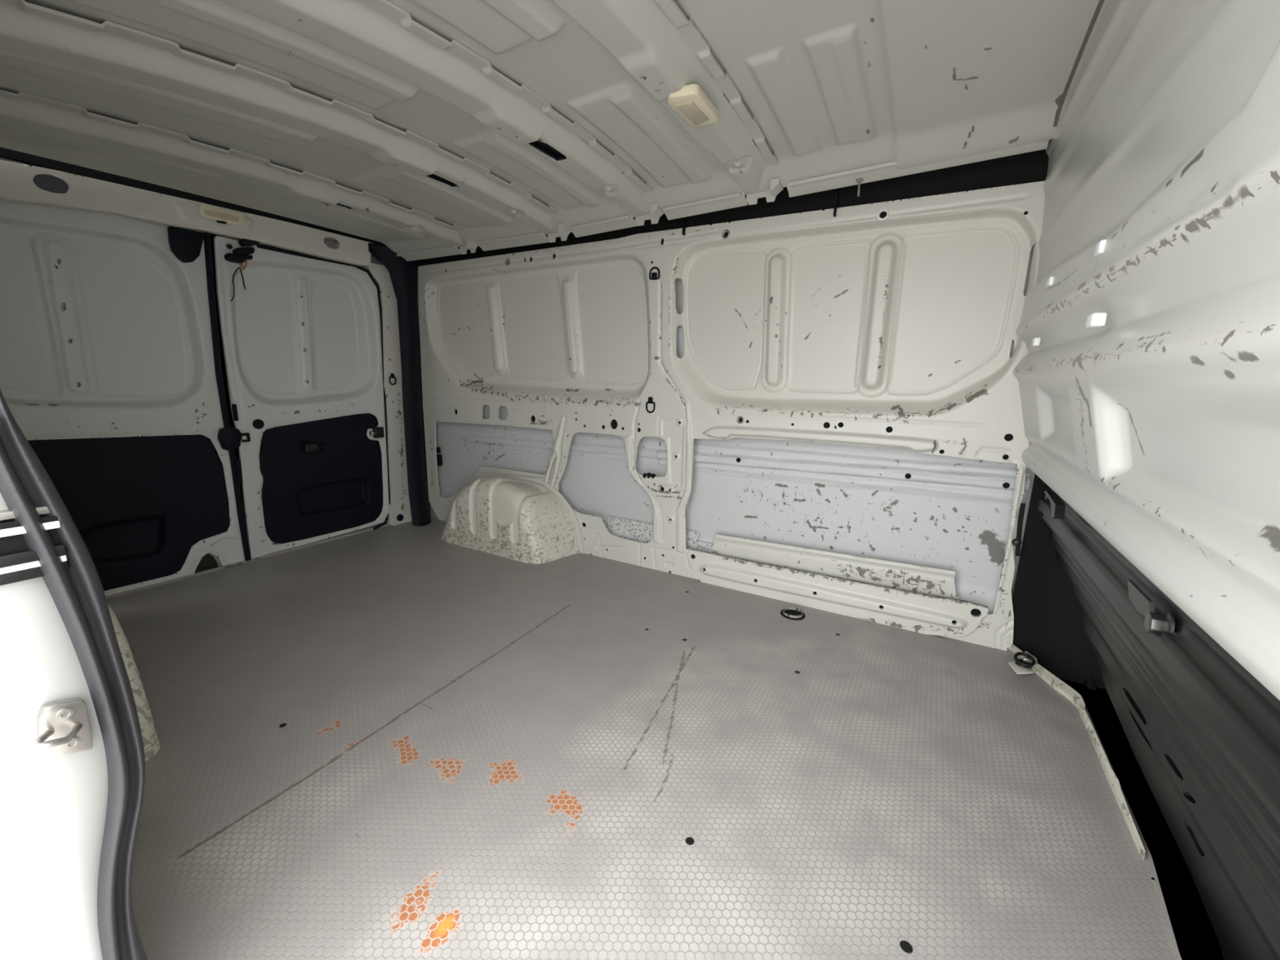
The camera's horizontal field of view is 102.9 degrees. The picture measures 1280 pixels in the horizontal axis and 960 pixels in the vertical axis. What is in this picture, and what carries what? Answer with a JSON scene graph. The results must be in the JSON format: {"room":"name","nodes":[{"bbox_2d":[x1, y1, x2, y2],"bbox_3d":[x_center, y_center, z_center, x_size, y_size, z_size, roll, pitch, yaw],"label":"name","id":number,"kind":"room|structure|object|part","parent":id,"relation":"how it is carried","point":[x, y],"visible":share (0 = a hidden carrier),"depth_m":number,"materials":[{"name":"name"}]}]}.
{"room":"cargo van interior","nodes":[
{"label":"cargo van interior","id":0,"kind":"room"},
{"bbox_2d":[0,0,1108,253],"bbox_3d":[-0.447,-0.829,1.137,2.460,0.163,1.565,8,13,29],"label":"ceiling","id":1,"kind":"structure","parent":0,"point":[830,86],"depth_m":1.13,"materials":[{"name":"white paint"}]},
{"bbox_2d":[0,89,477,254],"bbox_3d":[-1.136,-0.894,1.541,0.170,0.096,1.551,8,13,29],"label":"bow","id":2,"kind":"object","parent":1,"relation":"attached to","point":[22,110],"visible":0.98,"depth_m":1.40,"materials":[{"name":"white paint"}]},
{"bbox_2d":[336,203,351,208],"bbox_3d":[-1.044,-0.957,1.750,0.036,0.019,0.126,8,13,29],"label":"slot","id":3,"kind":"object","parent":2,"relation":"attached to","point":[342,206],"depth_m":1.78,"materials":[{"name":"black plastic"}]},
{"bbox_2d":[0,0,571,242],"bbox_3d":[-0.712,-0.831,1.306,0.170,0.144,1.551,8,13,29],"label":"bow","id":4,"kind":"object","parent":1,"relation":"attached to","point":[108,48],"visible":0.98,"depth_m":1.05,"materials":[{"name":"white paint"}]},
{"bbox_2d":[426,173,457,186],"bbox_3d":[-0.612,-0.926,1.555,0.048,0.019,0.141,8,13,29],"label":"slot","id":5,"kind":"object","parent":4,"relation":"attached to","point":[439,178],"depth_m":1.57,"materials":[{"name":"black plastic"}]},
{"bbox_2d":[217,0,664,226],"bbox_3d":[-0.370,-0.800,1.114,0.170,0.144,1.551,8,13,29],"label":"bow","id":6,"kind":"object","parent":1,"relation":"attached to","point":[380,34],"visible":0.99,"depth_m":1.05,"materials":[{"name":"white paint"}]},
{"bbox_2d":[528,140,566,160],"bbox_3d":[-0.246,-0.895,1.374,0.058,0.019,0.136,8,13,29],"label":"slot","id":7,"kind":"object","parent":6,"relation":"attached to","point":[556,152],"depth_m":1.38,"materials":[{"name":"black plastic"}]},
{"bbox_2d":[551,0,783,204],"bbox_3d":[-0.021,-0.767,0.917,0.170,0.144,1.551,8,13,29],"label":"bow","id":8,"kind":"object","parent":1,"relation":"attached to","point":[664,51],"visible":0.87,"depth_m":1.02,"materials":[{"name":"white paint"}]},
{"bbox_2d":[667,84,718,128],"bbox_3d":[0.121,-0.837,1.146,0.076,0.022,0.154,8,13,29],"label":"lamp","id":9,"kind":"object","parent":8,"relation":"attached to","point":[691,102],"visible":0.99,"depth_m":1.12,"materials":[{"name":"plastic"}]},
{"bbox_2d":[396,134,1048,261],"bbox_3d":[-0.088,-0.939,1.828,2.470,0.088,0.053,8,13,29],"label":"rail","id":10,"kind":"object","parent":1,"relation":"attached to","point":[884,171],"visible":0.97,"depth_m":1.61,"materials":[{"name":"white metal"}]},
{"bbox_2d":[855,177,863,196],"bbox_3d":[0.622,-0.834,1.450,0.020,0.046,0.021,-1,12,-10],"label":"bolt","id":11,"kind":"object","parent":10,"relation":"hanging from","point":[859,180],"visible":1,"depth_m":1.45,"materials":[{"name":"metal"}]},
{"bbox_2d":[105,514,1182,959],"bbox_3d":[-0.395,0.497,1.434,2.782,0.012,1.710,8,13,29],"label":"floor","id":12,"kind":"structure","parent":0,"point":[402,741],"depth_m":1.02,"materials":[{"name":"grey rubber"}]},
{"bbox_2d":[98,604,160,761],"bbox_3d":[-1.335,0.381,1.096,0.804,0.332,0.239,8,13,29],"label":"wheel arch","id":13,"kind":"object","parent":12,"relation":"on","point":[151,743],"visible":0.15,"depth_m":1.05,"materials":[{"name":"paint"}]},
{"bbox_2d":[396,514,403,520],"bbox_3d":[-1.247,0.196,2.654,0.009,0.036,0.036,8,13,29],"label":"plug","id":14,"kind":"object","parent":12,"relation":"on","point":[400,517],"visible":1,"depth_m":2.65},
{"bbox_2d":[440,475,584,564],"bbox_3d":[-0.654,0.139,2.356,0.804,0.332,0.234,8,13,29],"label":"wheel arch","id":15,"kind":"object","parent":12,"relation":"on","point":[522,519],"visible":1,"depth_m":2.23,"materials":[{"name":"paint"}]},
{"bbox_2d":[780,609,804,620],"bbox_3d":[0.523,0.466,1.748,0.082,0.018,0.082,8,13,29],"label":"ring","id":16,"kind":"object","parent":12,"relation":"in","point":[793,612],"visible":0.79,"depth_m":1.75,"materials":[{"name":"black plastic"}]},
{"bbox_2d":[1008,650,1037,674],"bbox_3d":[1.086,0.509,1.435,0.134,0.032,0.058,-5,13,-30],"label":"ring","id":17,"kind":"object","parent":12,"relation":"on","point":[1023,666],"visible":1,"depth_m":1.43,"materials":[{"name":"paint"}]},
{"bbox_2d":[1014,658,1031,668],"bbox_3d":[1.079,0.517,1.436,0.040,0.006,0.040,8,13,29],"label":"cup","id":18,"kind":"object","parent":17,"relation":"on","point":[1019,663],"depth_m":1.42,"materials":[{"name":"black paint"}]},
{"bbox_2d":[1008,644,1145,859],"bbox_3d":[1.032,0.596,1.198,0.098,0.060,0.747,6,12,20],"label":"strip","id":19,"kind":"object","parent":12,"relation":"on","point":[1057,684],"visible":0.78,"depth_m":1.15,"materials":[{"name":"paint"}]},
{"bbox_2d":[417,181,1044,650],"bbox_3d":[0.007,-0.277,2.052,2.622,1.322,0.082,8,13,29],"label":"wall","id":20,"kind":"structure","parent":0,"point":[891,324],"depth_m":1.80,"materials":[{"name":"white metal"}]},
{"bbox_2d":[167,226,204,262],"bbox_3d":[-1.593,-0.823,1.799,0.026,0.112,0.101,8,13,29],"label":"panel","id":21,"kind":"object","parent":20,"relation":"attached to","point":[185,245],"visible":1,"depth_m":1.78,"materials":[{"name":"black plastic"}]},
{"bbox_2d":[0,146,384,266],"bbox_3d":[-1.546,-0.957,1.820,0.044,0.289,1.740,8,13,29],"label":"rear door header","id":22,"kind":"structure","parent":20,"relation":"attached to","point":[86,188],"depth_m":1.69,"materials":[{"name":"white paint"}]},
{"bbox_2d":[0,200,247,595],"bbox_3d":[-1.778,-0.240,1.658,0.092,1.400,0.900,8,13,29],"label":"door","id":23,"kind":"structure","parent":22,"relation":"attached to","point":[108,372],"depth_m":1.73,"materials":[{"name":"white paint"}]},
{"bbox_3d":[-1.810,0.111,1.719,0.030,0.539,0.697,8,13,29],"label":"trim panel","id":24,"kind":"part","parent":23,"relation":"part of","materials":[{"name":"black plastic"}]},
{"bbox_2d":[203,231,251,560],"bbox_3d":[-1.589,-0.285,1.962,0.020,1.250,0.042,8,13,29],"label":"seal","id":25,"kind":"object","parent":23,"relation":"attached to","point":[207,243],"visible":0.89,"depth_m":1.92,"materials":[{"name":"black rubber"}]},
{"bbox_2d":[0,155,430,510],"bbox_3d":[-0.470,-0.189,1.317,2.900,1.660,1.960,8,13,29],"label":"trim","id":26,"kind":"structure","parent":20,"relation":"attached to","point":[0,156],"depth_m":2.81,"materials":[{"name":"black plastic"}]},
{"bbox_2d":[199,204,244,226],"bbox_3d":[-1.503,-0.952,1.839,0.013,0.057,0.140,8,13,29],"label":"lamp","id":27,"kind":"object","parent":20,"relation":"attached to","point":[222,215],"visible":1,"depth_m":1.83,"materials":[{"name":"plastic"}]},
{"bbox_2d":[216,220,226,224],"bbox_3d":[-1.503,-0.927,1.834,0.003,0.010,0.029,8,13,29],"label":"switch","id":28,"kind":"object","parent":27,"relation":"attached to","point":[218,221],"depth_m":1.83,"materials":[{"name":"black paint"}]},
{"bbox_2d":[210,233,404,559],"bbox_3d":[-1.391,-0.364,2.309,0.106,1.400,0.785,8,13,29],"label":"door","id":29,"kind":"structure","parent":20,"relation":"in","point":[302,353],"depth_m":2.22,"materials":[{"name":"white paint"}]},
{"bbox_2d":[231,404,238,421],"bbox_3d":[-1.580,-0.264,1.991,0.004,0.065,0.014,8,13,29],"label":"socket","id":30,"kind":"object","parent":29,"relation":"attached to","point":[234,406],"depth_m":1.99,"materials":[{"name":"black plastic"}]},
{"bbox_2d":[223,239,259,301],"bbox_3d":[-1.509,-0.804,1.944,0.036,0.250,0.124,8,13,29],"label":"latch","id":31,"kind":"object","parent":29,"relation":"attached to","point":[239,255],"depth_m":1.92,"materials":[{"name":"black paint"}]},
{"bbox_3d":[-1.517,-0.839,1.929,0.028,0.035,0.086,8,13,29],"label":"arm","id":32,"kind":"part","parent":31,"relation":"part of"},
{"bbox_3d":[-1.461,-0.142,2.269,0.012,0.039,0.054,8,13,29],"label":"pull handle","id":33,"kind":"part","parent":29,"relation":"part of","materials":[{"name":"black paint"}]},
{"bbox_3d":[-1.445,-0.022,2.343,0.030,0.546,0.547,8,13,29],"label":"trim panel","id":34,"kind":"part","parent":29,"relation":"part of","materials":[{"name":"black plastic"}]},
{"bbox_2d":[256,244,390,529],"bbox_3d":[-1.379,-0.345,2.330,0.014,1.258,0.510,8,13,29],"label":"seal","id":35,"kind":"object","parent":29,"relation":"attached to","point":[259,246],"visible":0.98,"depth_m":2.43,"materials":[{"name":"black rubber"}]},
{"bbox_2d":[368,242,386,262],"bbox_3d":[-1.175,-1.043,2.431,0.007,0.135,0.241,8,13,29],"label":"trim","id":36,"kind":"structure","parent":20,"relation":"attached to","point":[371,251],"depth_m":2.34,"materials":[{"name":"black plastic"}]},
{"bbox_2d":[364,262,412,525],"bbox_3d":[-1.245,-0.422,2.550,0.030,1.347,0.151,8,13,29],"label":"trim","id":37,"kind":"structure","parent":20,"relation":"attached to","point":[398,482],"depth_m":2.55,"materials":[{"name":"white paint"}]},
{"bbox_2d":[388,373,396,385],"bbox_3d":[-1.219,-0.497,2.515,0.010,0.057,0.039,8,13,29],"label":"ring","id":38,"kind":"object","parent":20,"relation":"attached to","point":[392,375],"visible":1,"depth_m":2.51,"materials":[{"name":"black metal"}]},
{"bbox_2d":[371,245,431,526],"bbox_3d":[-1.148,-0.420,2.527,0.100,1.366,0.214,8,13,29],"label":"trim","id":39,"kind":"structure","parent":20,"relation":"attached to","point":[403,273],"depth_m":2.54,"materials":[{"name":"black plastic"}]},
{"bbox_2d":[435,447,442,466],"bbox_3d":[-1.078,-0.126,2.721,0.039,0.100,0.030,8,13,29],"label":"connector","id":40,"kind":"object","parent":20,"relation":"attached to","point":[439,461],"visible":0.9,"depth_m":2.72,"materials":[{"name":"black plastic"}]},
{"bbox_2d":[469,466,544,483],"bbox_3d":[-0.657,0.002,2.491,0.510,0.112,0.005,8,13,29],"label":"bracket","id":41,"kind":"object","parent":20,"relation":"attached to","point":[483,468],"visible":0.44,"depth_m":2.49,"materials":[{"name":"white metal"}]},
{"bbox_2d":[544,416,567,487],"bbox_3d":[-0.378,-0.125,2.268,0.122,0.322,0.044,8,13,29],"label":"brace","id":42,"kind":"object","parent":20,"relation":"attached to","point":[557,446],"visible":1,"depth_m":2.25,"materials":[{"name":"white paint"}]},
{"bbox_2d":[645,396,655,413],"bbox_3d":[0.041,-0.294,2.002,0.041,0.063,0.010,8,13,29],"label":"ring","id":43,"kind":"object","parent":20,"relation":"attached to","point":[650,398],"visible":1,"depth_m":2.00,"materials":[{"name":"black metal"}]},
{"bbox_2d":[648,266,660,279],"bbox_3d":[0.054,-0.771,1.903,0.045,0.046,0.010,8,13,29],"label":"ring","id":44,"kind":"object","parent":20,"relation":"attached to","point":[654,275],"visible":1,"depth_m":1.90,"materials":[{"name":"black metal"}]},
{"bbox_2d":[433,325,1030,613],"bbox_3d":[-0.002,-0.117,2.141,2.635,1.050,0.052,8,13,29],"label":"outer side panel","id":45,"kind":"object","parent":20,"relation":"attached to","point":[908,506],"depth_m":1.86,"materials":[{"name":"grey metal"}]},
{"bbox_2d":[417,139,1050,266],"bbox_3d":[-0.064,-0.954,1.858,2.560,0.160,0.175,8,13,29],"label":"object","id":46,"kind":"object","parent":20,"relation":"attached to","point":[1030,166],"visible":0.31,"depth_m":1.55,"materials":[{"name":"black plastic"}]},
{"bbox_2d":[685,547,987,636],"bbox_3d":[0.613,0.396,1.790,0.999,0.149,0.033,8,13,29],"label":"sill panel","id":47,"kind":"object","parent":20,"relation":"attached to","point":[926,614],"visible":0.98,"depth_m":1.74,"materials":[{"name":"white paint"}]},
{"bbox_2d":[711,533,961,599],"bbox_3d":[0.655,0.294,1.798,0.856,0.108,0.012,8,13,29],"label":"metal rail","id":48,"kind":"object","parent":20,"relation":"attached to","point":[932,581],"visible":0.9,"depth_m":1.77,"materials":[{"name":"white metal"}]},
{"bbox_2d":[1011,537,1022,546],"bbox_3d":[1.084,0.181,1.467,0.023,0.023,0.013,8,13,29],"label":"bolt","id":49,"kind":"object","parent":20,"relation":"attached to","point":[1016,542],"visible":1,"depth_m":1.47,"materials":[{"name":"black paint"}]},
{"bbox_2d":[1014,502,1025,555],"bbox_3d":[1.092,0.143,1.466,0.020,0.155,0.012,8,13,29],"label":"tube","id":50,"kind":"object","parent":20,"relation":"attached to","point":[1022,507],"visible":1,"depth_m":1.46,"materials":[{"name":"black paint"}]},
{"bbox_2d":[1058,678,1223,959],"bbox_3d":[-0.371,0.557,1.472,3.000,0.010,1.940,8,13,29],"label":"trim","id":51,"kind":"structure","parent":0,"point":[1095,705],"depth_m":0.98,"materials":[{"name":"black plastic"}]},
{"bbox_2d":[1013,0,1279,700],"bbox_3d":[0.650,-0.352,0.670,0.124,0.910,1.662,8,13,29],"label":"wall","id":52,"kind":"structure","parent":0,"point":[1148,377],"depth_m":0.55,"materials":[{"name":"white metal"}]},
{"bbox_2d":[1037,486,1279,959],"bbox_3d":[0.851,0.377,0.850,0.191,0.580,1.932,8,13,29],"label":"wall panel","id":53,"kind":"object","parent":52,"relation":"attached to","point":[1202,732],"depth_m":0.67,"materials":[{"name":"black paint"}]},
{"bbox_2d":[1044,490,1065,519],"bbox_3d":[0.977,0.058,1.205,0.018,0.044,0.157,8,13,29],"label":"bracket","id":54,"kind":"object","parent":53,"relation":"attached to","point":[1057,505],"visible":0.96,"depth_m":1.16,"materials":[{"name":"black paint"}]},
{"bbox_2d":[1127,579,1155,616],"bbox_3d":[0.710,0.172,0.724,0.005,0.026,0.109,8,13,29],"label":"flap","id":55,"kind":"object","parent":53,"relation":"attached to","point":[1140,601],"visible":1,"depth_m":0.72,"materials":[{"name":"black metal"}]},
{"bbox_2d":[1160,609,1174,632],"bbox_3d":[0.694,0.193,0.674,0.005,0.041,0.041,8,13,29],"label":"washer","id":56,"kind":"object","parent":53,"relation":"in","point":[1167,616],"depth_m":0.67,"materials":[{"name":"metal"}]},
{"bbox_3d":[-0.824,-0.048,0.559,2.750,1.450,0.020,8,13,29],"label":"wall","id":57,"kind":"structure","parent":0,"visible":0},
{"bbox_2d":[0,506,68,585],"bbox_3d":[-0.529,0.056,0.425,0.024,0.060,0.062,8,13,29],"label":"sliding door rail","id":58,"kind":"object","parent":57,"relation":"attached to","point":[18,562],"visible":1,"depth_m":0.43,"materials":[{"name":"metal"}]},
{"bbox_2d":[0,492,107,959],"bbox_3d":[-1.293,-0.001,0.798,1.713,1.400,0.098,7,13,26],"label":"sliding door","id":59,"kind":"structure","parent":57,"relation":"attached to","point":[53,805],"depth_m":0.46,"materials":[{"name":"white paint"}]},
{"bbox_2d":[31,697,93,755],"bbox_3d":[-0.512,0.229,0.453,0.039,0.057,0.040,8,13,29],"label":"latch","id":60,"kind":"object","parent":57,"relation":"in","point":[62,726],"depth_m":0.46,"materials":[{"name":"metal"}]},
{"bbox_2d":[0,388,147,959],"bbox_3d":[-0.513,0.225,0.479,0.020,0.641,0.063,8,13,29],"label":"seal","id":61,"kind":"object","parent":57,"relation":"attached to","point":[77,593],"visible":1,"depth_m":0.48,"materials":[{"name":"black rubber"}]},
{"label":"outside","id":62,"kind":"structure","parent":0,"visible":0},
{"bbox_2d":[1012,474,1223,959],"bbox_3d":[0.975,0.403,0.590,0.670,1.000,1.900,8,13,29],"label":"trim panel","id":63,"kind":"object","parent":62,"point":[1049,624],"visible":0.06,"depth_m":1.46,"materials":[{"name":"black plastic"}]},
{"bbox_2d":[1084,676,1096,689],"bbox_3d":[1.453,0.522,1.739,0.020,0.340,0.704,8,13,29],"label":"box","id":64,"kind":"object","parent":63,"relation":"on","point":[1090,682],"visible":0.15,"depth_m":1.46,"materials":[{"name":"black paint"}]}
]}

